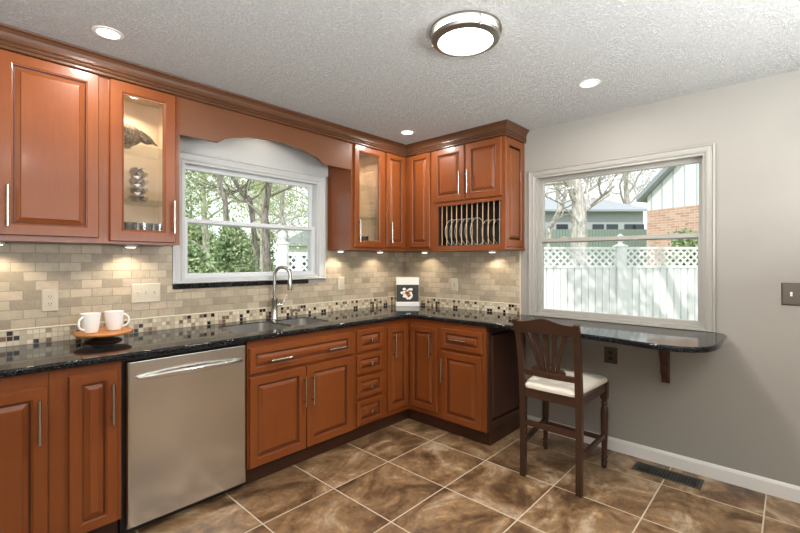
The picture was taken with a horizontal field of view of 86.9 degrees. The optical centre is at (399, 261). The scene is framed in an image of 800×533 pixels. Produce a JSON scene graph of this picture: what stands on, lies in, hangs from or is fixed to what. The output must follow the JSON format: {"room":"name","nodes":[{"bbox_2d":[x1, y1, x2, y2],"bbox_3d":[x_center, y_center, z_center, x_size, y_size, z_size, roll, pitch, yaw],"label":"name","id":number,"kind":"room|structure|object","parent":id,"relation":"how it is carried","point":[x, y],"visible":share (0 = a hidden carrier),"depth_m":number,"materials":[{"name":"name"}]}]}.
{"room":"kitchen","nodes":[
{"label":"kitchen","id":0,"kind":"room"},
{"bbox_2d":[8,177,395,346],"bbox_3d":[-1.738,0.138,2.622,0.140,2.435,5.340,0,0,43],"label":"wall","id":1,"kind":"structure","parent":0,"point":[309,280],"depth_m":3.70,"materials":[{"name":"grey paint"}]},
{"bbox_2d":[0,49,102,244],"bbox_3d":[-1.943,-0.550,2.021,0.373,0.908,0.820,0,0,43],"label":"upper cabinet","id":2,"kind":"object","parent":1,"relation":"attached to","point":[51,114],"visible":1,"depth_m":2.06,"materials":[{"name":"brown wood"}]},
{"bbox_2d":[92,77,179,245],"bbox_3d":[-1.535,-0.550,2.461,0.373,0.908,0.380,0,0,43],"label":"upper cabinet","id":3,"kind":"object","parent":1,"relation":"attached to","point":[155,113],"visible":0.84,"depth_m":2.45,"materials":[{"name":"brown wood"}]},
{"bbox_2d":[124,245,136,247],"bbox_3d":[-1.599,-0.088,2.506,0.068,0.016,0.068,0,0,43],"label":"puck light","id":4,"kind":"object","parent":3,"relation":"attached to","point":[126,246],"visible":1,"depth_m":2.48,"materials":[{"name":"white plastic"}]},
{"bbox_2d":[124,222,136,229],"bbox_3d":[-1.552,-0.176,2.425,0.074,0.095,0.072,0,0,43],"label":"tumbler","id":5,"kind":"object","parent":3,"relation":"in","point":[135,223],"visible":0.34,"depth_m":2.43,"materials":[{"name":"clear glass"}]},
{"bbox_2d":[127,167,148,201],"bbox_3d":[-1.534,-0.447,2.473,0.104,0.191,0.104,0,0,43],"label":"vase","id":6,"kind":"object","parent":3,"relation":"on","point":[137,180],"visible":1,"depth_m":2.44,"materials":[{"name":"clear glass"}]},
{"bbox_2d":[124,120,156,148],"bbox_3d":[-1.562,-0.734,2.457,0.118,0.154,0.272,0,0,43],"label":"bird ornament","id":7,"kind":"object","parent":3,"relation":"on","point":[133,136],"visible":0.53,"depth_m":2.44,"materials":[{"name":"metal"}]},
{"bbox_2d":[180,97,350,169],"bbox_3d":[-0.864,-0.873,3.006,0.021,0.233,1.331,0,0,43],"label":"valance","id":8,"kind":"object","parent":3,"relation":"attached to","point":[198,120],"visible":0.97,"depth_m":2.84,"materials":[{"name":"brown wood"}]},
{"bbox_2d":[0,243,402,346],"bbox_3d":[-1.188,0.172,3.099,0.014,0.538,3.588,0,0,43],"label":"backsplash","id":9,"kind":"structure","parent":1,"relation":"attached to","point":[87,278],"depth_m":2.62,"materials":[{"name":"tile"}]},
{"bbox_2d":[41,289,57,311],"bbox_3d":[-1.913,0.214,2.308,0.008,0.122,0.072,0,0,43],"label":"outlet","id":10,"kind":"object","parent":9,"relation":"attached to","point":[49,297],"visible":1,"depth_m":2.31,"materials":[{"name":"beige plastic"}]},
{"bbox_2d":[46,294,53,299],"bbox_3d":[-1.910,0.194,2.306,0.002,0.029,0.034,0,0,43],"label":"receptacle","id":11,"kind":"object","parent":10,"relation":"attached to","point":[48,296],"depth_m":2.30,"materials":[{"name":"beige plastic"}]},
{"bbox_2d":[46,302,53,306],"bbox_3d":[-1.910,0.234,2.306,0.002,0.029,0.034,0,0,43],"label":"receptacle","id":12,"kind":"object","parent":10,"relation":"attached to","point":[48,304],"depth_m":2.30,"materials":[{"name":"beige plastic"}]},
{"bbox_2d":[131,283,160,303],"bbox_3d":[-1.590,0.199,2.648,0.018,0.122,0.166,0,0,43],"label":"light switch","id":13,"kind":"object","parent":9,"relation":"attached to","point":[141,292],"visible":1,"depth_m":2.65,"materials":[{"name":"beige plastic"}]},
{"bbox_2d":[338,277,343,289],"bbox_3d":[-0.526,0.200,3.800,0.009,0.120,0.070,0,0,43],"label":"light switch","id":14,"kind":"object","parent":9,"relation":"attached to","point":[340,279],"visible":1,"depth_m":3.79,"materials":[{"name":"beige plastic"}]},
{"bbox_2d":[173,279,307,288],"bbox_3d":[-1.130,0.165,3.156,0.022,0.032,1.050,0,0,43],"label":"window ledge","id":15,"kind":"object","parent":1,"relation":"attached to","point":[245,283],"visible":1,"depth_m":3.05,"materials":[{"name":"black stone"}]},
{"bbox_2d":[172,150,325,283],"bbox_3d":[-1.120,-0.295,3.266,0.157,0.888,1.235,0,0,43],"label":"window","id":16,"kind":"structure","parent":1,"relation":"in","point":[192,161],"depth_m":3.21,"materials":[{"name":"grey"}]},
{"bbox_2d":[180,135,327,176],"bbox_3d":[-1.085,-0.910,3.212,0.012,0.338,1.329,0,0,43],"label":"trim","id":17,"kind":"structure","parent":1,"relation":"attached to","point":[252,150],"depth_m":3.22,"materials":[{"name":"grey paint"}]},
{"bbox_2d":[328,143,383,250],"bbox_3d":[-0.369,-0.550,3.716,0.373,0.908,0.382,0,0,43],"label":"upper cabinet","id":18,"kind":"object","parent":1,"relation":"attached to","point":[355,195],"visible":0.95,"depth_m":3.65,"materials":[{"name":"brown wood"}]},
{"bbox_2d":[375,152,404,251],"bbox_3d":[-0.141,-0.550,3.961,0.373,0.908,0.286,0,0,43],"label":"upper cabinet","id":19,"kind":"object","parent":1,"relation":"attached to","point":[394,165],"visible":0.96,"depth_m":3.84,"materials":[{"name":"brown wood"}]},
{"bbox_2d":[0,0,799,144],"bbox_3d":[0.098,-1.155,0.835,5.260,0.150,5.460,0,0,43],"label":"ceiling","id":20,"kind":"structure","parent":0,"point":[372,67],"depth_m":2.16,"materials":[{"name":"white paint"}]},
{"bbox_2d":[91,26,123,40],"bbox_3d":[-1.380,-1.076,1.996,0.128,0.006,0.128,0,0,43],"label":"recessed light","id":21,"kind":"object","parent":20,"relation":"in","point":[105,32],"visible":1,"depth_m":1.99,"materials":[{"name":"white"}]},
{"bbox_2d":[400,130,414,134],"bbox_3d":[0.062,-1.076,3.530,0.128,0.006,0.128,0,0,43],"label":"recessed light","id":22,"kind":"object","parent":20,"relation":"in","point":[404,132],"visible":1,"depth_m":3.52,"materials":[{"name":"white"}]},
{"bbox_2d":[430,10,501,56],"bbox_3d":[0.306,-1.049,1.977,0.334,0.060,0.334,0,0,43],"label":"flush ceiling light","id":23,"kind":"object","parent":20,"relation":"attached to","point":[464,33],"visible":1,"depth_m":1.91,"materials":[{"name":"white glass"}]},
{"bbox_2d":[578,79,600,87],"bbox_3d":[1.147,-1.076,2.560,0.128,0.006,0.128,0,0,43],"label":"recessed light","id":24,"kind":"object","parent":20,"relation":"in","point":[589,83],"visible":1,"depth_m":2.55,"materials":[{"name":"white"}]},
{"bbox_2d":[130,418,799,532],"bbox_3d":[0.098,1.415,0.835,5.260,0.120,5.460,0,0,43],"label":"floor","id":25,"kind":"structure","parent":0,"point":[408,475],"depth_m":2.41,"materials":[{"name":"tile"}]},
{"bbox_2d":[0,371,48,532],"bbox_3d":[-1.925,0.915,1.826,0.665,0.882,0.558,0,0,43],"label":"base cabinet","id":26,"kind":"object","parent":25,"relation":"on","point":[24,399],"visible":0.98,"depth_m":1.78,"materials":[{"name":"brown wood"}]},
{"bbox_2d":[49,360,120,532],"bbox_3d":[-1.642,0.915,2.130,0.665,0.882,0.270,0,0,43],"label":"base cabinet","id":27,"kind":"object","parent":25,"relation":"on","point":[84,401],"visible":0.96,"depth_m":1.93,"materials":[{"name":"brown wood"}]},
{"bbox_2d":[118,342,245,532],"bbox_3d":[-1.317,0.919,2.452,0.647,0.872,0.640,0,0,43],"label":"dishwasher","id":28,"kind":"object","parent":25,"relation":"on","point":[183,413],"visible":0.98,"depth_m":2.22,"materials":[{"name":"silver metal"}]},
{"bbox_2d":[244,326,352,484],"bbox_3d":[-0.830,0.915,3.006,0.665,0.882,0.830,0,0,43],"label":"base cabinet","id":29,"kind":"object","parent":25,"relation":"on","point":[299,387],"visible":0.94,"depth_m":2.75,"materials":[{"name":"brown wood"}]},
{"bbox_2d":[348,322,383,441],"bbox_3d":[-0.440,0.915,3.430,0.658,0.882,0.322,0,0,43],"label":"base cabinet","id":30,"kind":"object","parent":25,"relation":"on","point":[368,339],"visible":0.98,"depth_m":3.21,"materials":[{"name":"brown wood"}]},
{"bbox_2d":[379,318,444,429],"bbox_3d":[0.078,0.915,3.778,0.944,0.882,0.892,0,0,43],"label":"base cabinet","id":31,"kind":"object","parent":25,"relation":"on","point":[411,345],"visible":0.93,"depth_m":3.44,"materials":[{"name":"brown wood"}]},
{"bbox_2d":[0,305,726,377],"bbox_3d":[-0.171,0.457,2.216,2.702,0.032,3.518,0,0,43],"label":"countertop","id":32,"kind":"structure","parent":31,"relation":"on","point":[48,356],"depth_m":2.51,"materials":[{"name":"black stone"}]},
{"bbox_2d":[73,327,131,343],"bbox_3d":[-1.644,0.413,2.341,0.268,0.056,0.268,0,0,43],"label":"tray","id":33,"kind":"object","parent":32,"relation":"on","point":[103,335],"visible":0.89,"depth_m":2.29,"materials":[{"name":"brown wood"}]},
{"bbox_2d":[77,312,100,333],"bbox_3d":[-1.683,0.333,2.281,0.096,0.106,0.112,0,0,43],"label":"mug","id":34,"kind":"object","parent":33,"relation":"on","point":[90,321],"visible":1,"depth_m":2.25,"materials":[{"name":"white ceramic"}]},
{"bbox_2d":[104,310,129,330],"bbox_3d":[-1.608,0.333,2.394,0.096,0.106,0.119,0,0,43],"label":"mug","id":35,"kind":"object","parent":33,"relation":"on","point":[113,318],"visible":1,"depth_m":2.36,"materials":[{"name":"white ceramic"}]},
{"bbox_2d":[220,318,326,332],"bbox_3d":[-0.862,0.555,2.969,0.363,0.218,0.693,0,0,43],"label":"sink","id":36,"kind":"object","parent":32,"relation":"in","point":[256,327],"visible":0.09,"depth_m":3.05,"materials":[{"name":"silver metal"}]},
{"bbox_2d":[271,266,291,318],"bbox_3d":[-0.907,0.236,3.245,0.168,0.409,0.078,0,0,-1],"label":"faucet","id":37,"kind":"object","parent":32,"relation":"on","point":[274,301],"visible":1,"depth_m":3.22,"materials":[{"name":"silver metal"}]},
{"bbox_2d":[289,309,298,316],"bbox_3d":[-0.838,0.408,3.333,0.080,0.066,0.040,0,0,34],"label":"soap dispenser","id":38,"kind":"object","parent":32,"relation":"on","point":[291,310],"visible":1,"depth_m":3.33,"materials":[{"name":"silver metal"}]},
{"bbox_2d":[396,277,418,305],"bbox_3d":[0.075,0.298,4.155,0.232,0.284,0.034,0,0,0],"label":"cookbook","id":39,"kind":"object","parent":32,"relation":"on","point":[407,288],"visible":1,"depth_m":4.15,"materials":[{"name":"white paper"}]},
{"bbox_2d":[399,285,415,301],"bbox_3d":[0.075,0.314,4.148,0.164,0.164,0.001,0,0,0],"label":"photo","id":40,"kind":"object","parent":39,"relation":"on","point":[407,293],"depth_m":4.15,"materials":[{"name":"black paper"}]},
{"bbox_2d":[396,285,418,301],"bbox_3d":[0.075,0.313,4.149,0.220,0.167,0.001,0,0,0],"label":"photo","id":41,"kind":"object","parent":39,"relation":"on","point":[404,293],"depth_m":4.15,"materials":[{"name":"black paper"}]},
{"bbox_2d":[440,321,524,445],"bbox_3d":[0.661,0.915,3.398,0.426,0.882,0.655,0,0,43],"label":"base cabinet","id":42,"kind":"object","parent":25,"relation":"on","point":[479,373],"visible":0.89,"depth_m":3.19,"materials":[{"name":"brown wood"}]},
{"bbox_2d":[512,318,608,497],"bbox_3d":[1.017,0.846,2.712,0.458,1.020,0.590,0,0,43],"label":"counter chair","id":43,"kind":"object","parent":25,"relation":"on","point":[576,388],"visible":1,"depth_m":2.56,"materials":[{"name":"brown wood"}]},
{"bbox_2d":[525,366,606,396],"bbox_3d":[1.046,0.760,2.742,0.432,0.058,0.505,0,0,43],"label":"seat cushion","id":44,"kind":"object","parent":43,"relation":"on","point":[592,383],"depth_m":2.59,"materials":[{"name":"beige fabric"}]},
{"bbox_2d":[631,461,703,489],"bbox_3d":[1.693,1.352,2.682,0.375,0.006,0.153,0,0,43],"label":"floor vent","id":45,"kind":"object","parent":25,"relation":"in","point":[686,480],"visible":1,"depth_m":2.67,"materials":[{"name":"brown metal"}]},
{"bbox_2d":[423,69,799,485],"bbox_3d":[1.915,0.138,2.778,5.000,2.435,0.140,0,0,43],"label":"wall","id":46,"kind":"structure","parent":0,"point":[736,405],"depth_m":2.59,"materials":[{"name":"grey paint"}]},
{"bbox_2d":[0,22,529,157],"bbox_3d":[-0.531,-1.027,2.551,1.087,0.102,3.519,0,0,43],"label":"crown molding","id":47,"kind":"structure","parent":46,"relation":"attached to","point":[13,39],"depth_m":2.63,"materials":[{"name":"brown wood"}]},
{"bbox_2d":[390,152,436,251],"bbox_3d":[0.157,-0.550,4.083,0.644,0.908,0.336,0,0,43],"label":"upper cabinet","id":48,"kind":"object","parent":46,"relation":"attached to","point":[418,168],"visible":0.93,"depth_m":3.85,"materials":[{"name":"brown wood"}]},
{"bbox_2d":[403,251,520,313],"bbox_3d":[0.518,0.172,3.970,1.330,0.538,0.014,0,0,43],"label":"backsplash","id":49,"kind":"structure","parent":46,"relation":"attached to","point":[491,282],"depth_m":3.86,"materials":[{"name":"tile"}]},
{"bbox_2d":[452,278,457,290],"bbox_3d":[0.511,0.217,3.965,0.070,0.120,0.009,0,0,43],"label":"outlet","id":50,"kind":"object","parent":49,"relation":"attached to","point":[454,280],"visible":1,"depth_m":3.96,"materials":[{"name":"beige plastic"}]},
{"bbox_2d":[433,135,524,251],"bbox_3d":[0.645,-0.547,3.605,0.722,0.915,0.373,0,0,43],"label":"upper cabinet","id":51,"kind":"object","parent":46,"relation":"attached to","point":[483,179],"visible":0.99,"depth_m":3.46,"materials":[{"name":"brown wood"}]},
{"bbox_2d":[445,219,454,244],"bbox_3d":[0.465,-0.256,3.763,0.022,0.236,0.236,0,0,43],"label":"plate","id":52,"kind":"object","parent":51,"relation":"in","point":[449,221],"visible":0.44,"depth_m":3.73,"materials":[{"name":"grey ceramic"}]},
{"bbox_2d":[450,219,459,244],"bbox_3d":[0.503,-0.256,3.728,0.022,0.236,0.236,0,0,43],"label":"plate","id":53,"kind":"object","parent":51,"relation":"in","point":[454,221],"visible":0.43,"depth_m":3.70,"materials":[{"name":"grey ceramic"}]},
{"bbox_2d":[455,219,464,244],"bbox_3d":[0.541,-0.256,3.692,0.022,0.236,0.236,0,0,43],"label":"plate","id":54,"kind":"object","parent":51,"relation":"in","point":[459,220],"visible":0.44,"depth_m":3.67,"materials":[{"name":"grey ceramic"}]},
{"bbox_2d":[460,218,469,244],"bbox_3d":[0.578,-0.256,3.657,0.022,0.236,0.236,0,0,43],"label":"plate","id":55,"kind":"object","parent":51,"relation":"in","point":[464,220],"visible":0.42,"depth_m":3.63,"materials":[{"name":"grey ceramic"}]},
{"bbox_2d":[465,218,475,244],"bbox_3d":[0.616,-0.256,3.622,0.022,0.236,0.236,0,0,43],"label":"plate","id":56,"kind":"object","parent":51,"relation":"in","point":[470,220],"visible":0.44,"depth_m":3.60,"materials":[{"name":"grey ceramic"}]},
{"bbox_2d":[470,217,483,244],"bbox_3d":[0.654,-0.256,3.587,0.022,0.236,0.236,0,0,43],"label":"plate","id":57,"kind":"object","parent":51,"relation":"in","point":[473,228],"visible":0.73,"depth_m":3.58,"materials":[{"name":"grey ceramic"}]},
{"bbox_2d":[483,220,490,243],"bbox_3d":[0.729,-0.243,3.517,0.022,0.210,0.210,0,0,43],"label":"plate","id":58,"kind":"object","parent":51,"relation":"in","point":[485,224],"visible":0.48,"depth_m":3.50,"materials":[{"name":"grey ceramic"}]},
{"bbox_2d":[487,219,496,243],"bbox_3d":[0.767,-0.243,3.482,0.022,0.210,0.210,0,0,43],"label":"plate","id":59,"kind":"object","parent":51,"relation":"in","point":[491,221],"visible":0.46,"depth_m":3.47,"materials":[{"name":"grey ceramic"}]},
{"bbox_2d":[494,219,500,243],"bbox_3d":[0.805,-0.243,3.447,0.022,0.210,0.210,0,0,43],"label":"plate","id":60,"kind":"object","parent":51,"relation":"in","point":[496,224],"visible":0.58,"depth_m":3.44,"materials":[{"name":"grey ceramic"}]},
{"bbox_2d":[604,346,616,363],"bbox_3d":[1.519,0.677,3.043,0.088,0.116,0.008,0,0,43],"label":"outlet","id":61,"kind":"object","parent":46,"relation":"attached to","point":[610,353],"visible":1,"depth_m":3.04,"materials":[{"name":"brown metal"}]},
{"bbox_2d":[528,143,714,331],"bbox_3d":[1.553,-0.148,3.095,1.236,1.178,0.157,0,0,43],"label":"window","id":62,"kind":"structure","parent":46,"relation":"in","point":[704,154],"depth_m":2.94,"materials":[{"name":"grey wood"}]},
{"bbox_2d":[527,415,799,502],"bbox_3d":[2.361,1.310,2.259,3.640,0.090,0.014,0,0,43],"label":"baseboard","id":63,"kind":"structure","parent":46,"relation":"attached to","point":[779,489],"depth_m":2.66,"materials":[{"name":"white wood"}]},
{"bbox_2d":[659,350,669,382],"bbox_3d":[1.730,0.641,2.764,0.043,0.334,0.128,0,0,43],"label":"corbel","id":64,"kind":"object","parent":46,"relation":"attached to","point":[664,356],"visible":0.6,"depth_m":2.76,"materials":[{"name":"brown wood"}]},
{"bbox_2d":[781,283,799,305],"bbox_3d":[2.232,0.185,2.374,0.130,0.128,0.018,0,0,43],"label":"light switch","id":65,"kind":"object","parent":46,"relation":"attached to","point":[790,292],"visible":1,"depth_m":2.39,"materials":[{"name":"brown metal"}]},
{"label":"outside","id":66,"kind":"structure","parent":0,"visible":0},
{"bbox_3d":[-11.959,1.905,36.038,59.400,0.200,90.000,0,0,43],"label":"lawn","id":67,"kind":"structure","parent":66,"visible":0},
{"bbox_2d":[188,243,223,272],"bbox_3d":[-3.062,0.834,5.886,1.826,2.390,1.856,0,0,-34],"label":"bush","id":68,"kind":"object","parent":67,"relation":"on","point":[197,263],"visible":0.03,"depth_m":5.86,"materials":[{"name":"green plant"}]},
{"bbox_2d":[185,171,254,240],"bbox_3d":[-7.402,-2.642,12.221,7.387,8.922,6.374,0,0,11],"label":"tree","id":69,"kind":"object","parent":67,"relation":"on","point":[188,185],"visible":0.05,"depth_m":13.18,"materials":[{"name":"green plant"}]},
{"bbox_2d":[188,218,277,271],"bbox_3d":[-12.951,-0.430,28.706,9.065,5.116,2.627,0,0,2],"label":"hedge","id":70,"kind":"object","parent":67,"relation":"on","point":[199,238],"visible":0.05,"depth_m":28.32,"materials":[{"name":"green plant"}]},
{"bbox_2d":[186,170,287,220],"bbox_3d":[-4.191,-2.437,9.323,5.407,8.487,4.427,0,0,-31],"label":"tree","id":71,"kind":"object","parent":67,"relation":"on","point":[224,195],"visible":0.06,"depth_m":9.19,"materials":[{"name":"green plant"}]},
{"bbox_2d":[207,216,267,272],"bbox_3d":[-3.340,0.533,8.420,2.208,2.962,2.077,0,0,43],"label":"evergreen shrub","id":72,"kind":"object","parent":67,"relation":"on","point":[232,248],"visible":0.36,"depth_m":8.21,"materials":[{"name":"green plant"}]},
{"bbox_2d":[185,170,305,257],"bbox_3d":[-8.020,-4.228,16.857,8.133,12.090,10.504,0,0,-38],"label":"tree","id":73,"kind":"object","parent":67,"relation":"on","point":[203,205],"visible":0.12,"depth_m":16.79,"materials":[{"name":"green plant"}]},
{"bbox_2d":[185,170,307,271],"bbox_3d":[-2.620,-2.138,9.526,6.708,7.894,5.002,0,0,43],"label":"forked tree","id":74,"kind":"object","parent":67,"relation":"on","point":[266,255],"visible":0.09,"depth_m":9.47,"materials":[{"name":"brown plant"}]},
{"bbox_2d":[187,172,307,271],"bbox_3d":[-4.631,-1.857,9.715,6.759,7.334,4.664,0,0,-19],"label":"tree","id":75,"kind":"object","parent":67,"relation":"on","point":[245,196],"visible":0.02,"depth_m":9.96,"materials":[{"name":"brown plant"}]},
{"bbox_2d":[188,171,307,252],"bbox_3d":[-3.865,-4.200,19.643,10.348,12.032,11.481,0,0,43],"label":"tree","id":76,"kind":"object","parent":67,"relation":"on","point":[304,195],"visible":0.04,"depth_m":17.49,"materials":[{"name":"green plant"}]},
{"bbox_2d":[198,173,307,264],"bbox_3d":[-3.329,-1.985,10.839,6.160,7.585,4.366,0,0,43],"label":"forked tree","id":77,"kind":"object","parent":67,"relation":"on","point":[282,204],"visible":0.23,"depth_m":11.51,"materials":[{"name":"green plant"}]},
{"bbox_2d":[220,181,307,271],"bbox_3d":[-6.301,-5.391,22.729,8.064,14.412,10.583,0,0,-32],"label":"tree","id":78,"kind":"object","parent":67,"relation":"on","point":[292,193],"visible":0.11,"depth_m":23.07,"materials":[{"name":"green plant"}]},
{"bbox_2d":[276,231,307,270],"bbox_3d":[-0.535,0.685,6.000,2.399,2.240,0.150,0,0,0],"label":"vinyl fence","id":79,"kind":"object","parent":67,"relation":"on","point":[283,246],"visible":0.14,"depth_m":5.98,"materials":[{"name":"white plastic"}]},
{"bbox_2d":[277,231,307,270],"bbox_3d":[-7.450,-0.369,36.500,4.700,4.350,5.800,0,0,0],"label":"house","id":80,"kind":"structure","parent":67,"relation":"on","point":[304,247],"depth_m":33.95,"materials":[{"name":"white"}]},
{"bbox_2d":[545,174,613,264],"bbox_3d":[3.826,-1.312,10.122,1.841,6.235,3.031,0,0,-1],"label":"tree","id":81,"kind":"object","parent":67,"relation":"on","point":[560,208],"visible":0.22,"depth_m":9.96,"materials":[{"name":"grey plant"}]},
{"bbox_2d":[544,229,646,264],"bbox_3d":[6.200,0.370,14.035,4.000,2.870,0.070,0,0,0],"label":"wooden fence","id":82,"kind":"object","parent":67,"relation":"on","point":[556,233],"visible":0.25,"depth_m":14.00,"materials":[{"name":"grey"}]},
{"bbox_2d":[545,199,646,264],"bbox_3d":[8.600,-0.830,23.500,7.600,5.270,5.800,0,0,0],"label":"garage","id":83,"kind":"structure","parent":67,"relation":"on","point":[606,214],"depth_m":21.00,"materials":[{"name":"grey"}]},
{"bbox_2d":[545,170,654,201],"bbox_3d":[10.798,-5.091,25.784,9.294,13.796,8.786,0,0,43],"label":"tree","id":84,"kind":"object","parent":67,"relation":"on","point":[593,179],"visible":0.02,"depth_m":25.90,"materials":[{"name":"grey plant"}]},
{"bbox_2d":[585,168,661,204],"bbox_3d":[13.506,-4.937,26.491,8.306,13.485,9.570,0,0,-1],"label":"tree","id":85,"kind":"object","parent":67,"relation":"on","point":[626,198],"visible":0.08,"depth_m":26.26,"materials":[{"name":"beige plant"}]},
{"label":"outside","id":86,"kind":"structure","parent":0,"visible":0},
{"bbox_3d":[35.090,1.905,13.224,40.599,0.200,59.400,0,0,43],"label":"floor","id":87,"kind":"structure","parent":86,"visible":0},
{"bbox_2d":[545,173,621,264],"bbox_3d":[3.640,-1.494,8.830,5.600,6.599,3.428,0,0,-15],"label":"tree","id":88,"kind":"object","parent":87,"relation":"on","point":[574,187],"visible":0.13,"depth_m":8.88,"materials":[{"name":"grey plant"}]},
{"bbox_2d":[544,234,697,320],"bbox_3d":[4.330,0.706,6.000,7.350,2.200,0.150,0,0,0],"label":"vinyl fence","id":89,"kind":"object","parent":87,"relation":"on","point":[660,291],"visible":0.26,"depth_m":5.99,"materials":[{"name":"white plastic"}]},
{"bbox_2d":[636,163,698,264],"bbox_3d":[10.507,-1.290,10.540,5.520,6.190,5.960,0,0,-25],"label":"house","id":90,"kind":"structure","parent":87,"relation":"on","point":[671,197],"depth_m":11.37,"materials":[{"name":"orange brick"}]},
{"bbox_2d":[661,224,697,264],"bbox_3d":[5.777,0.620,8.485,1.348,2.755,1.234,0,0,26],"label":"bush","id":91,"kind":"object","parent":87,"relation":"on","point":[681,242],"visible":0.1,"depth_m":8.37,"materials":[{"name":"green plant"}]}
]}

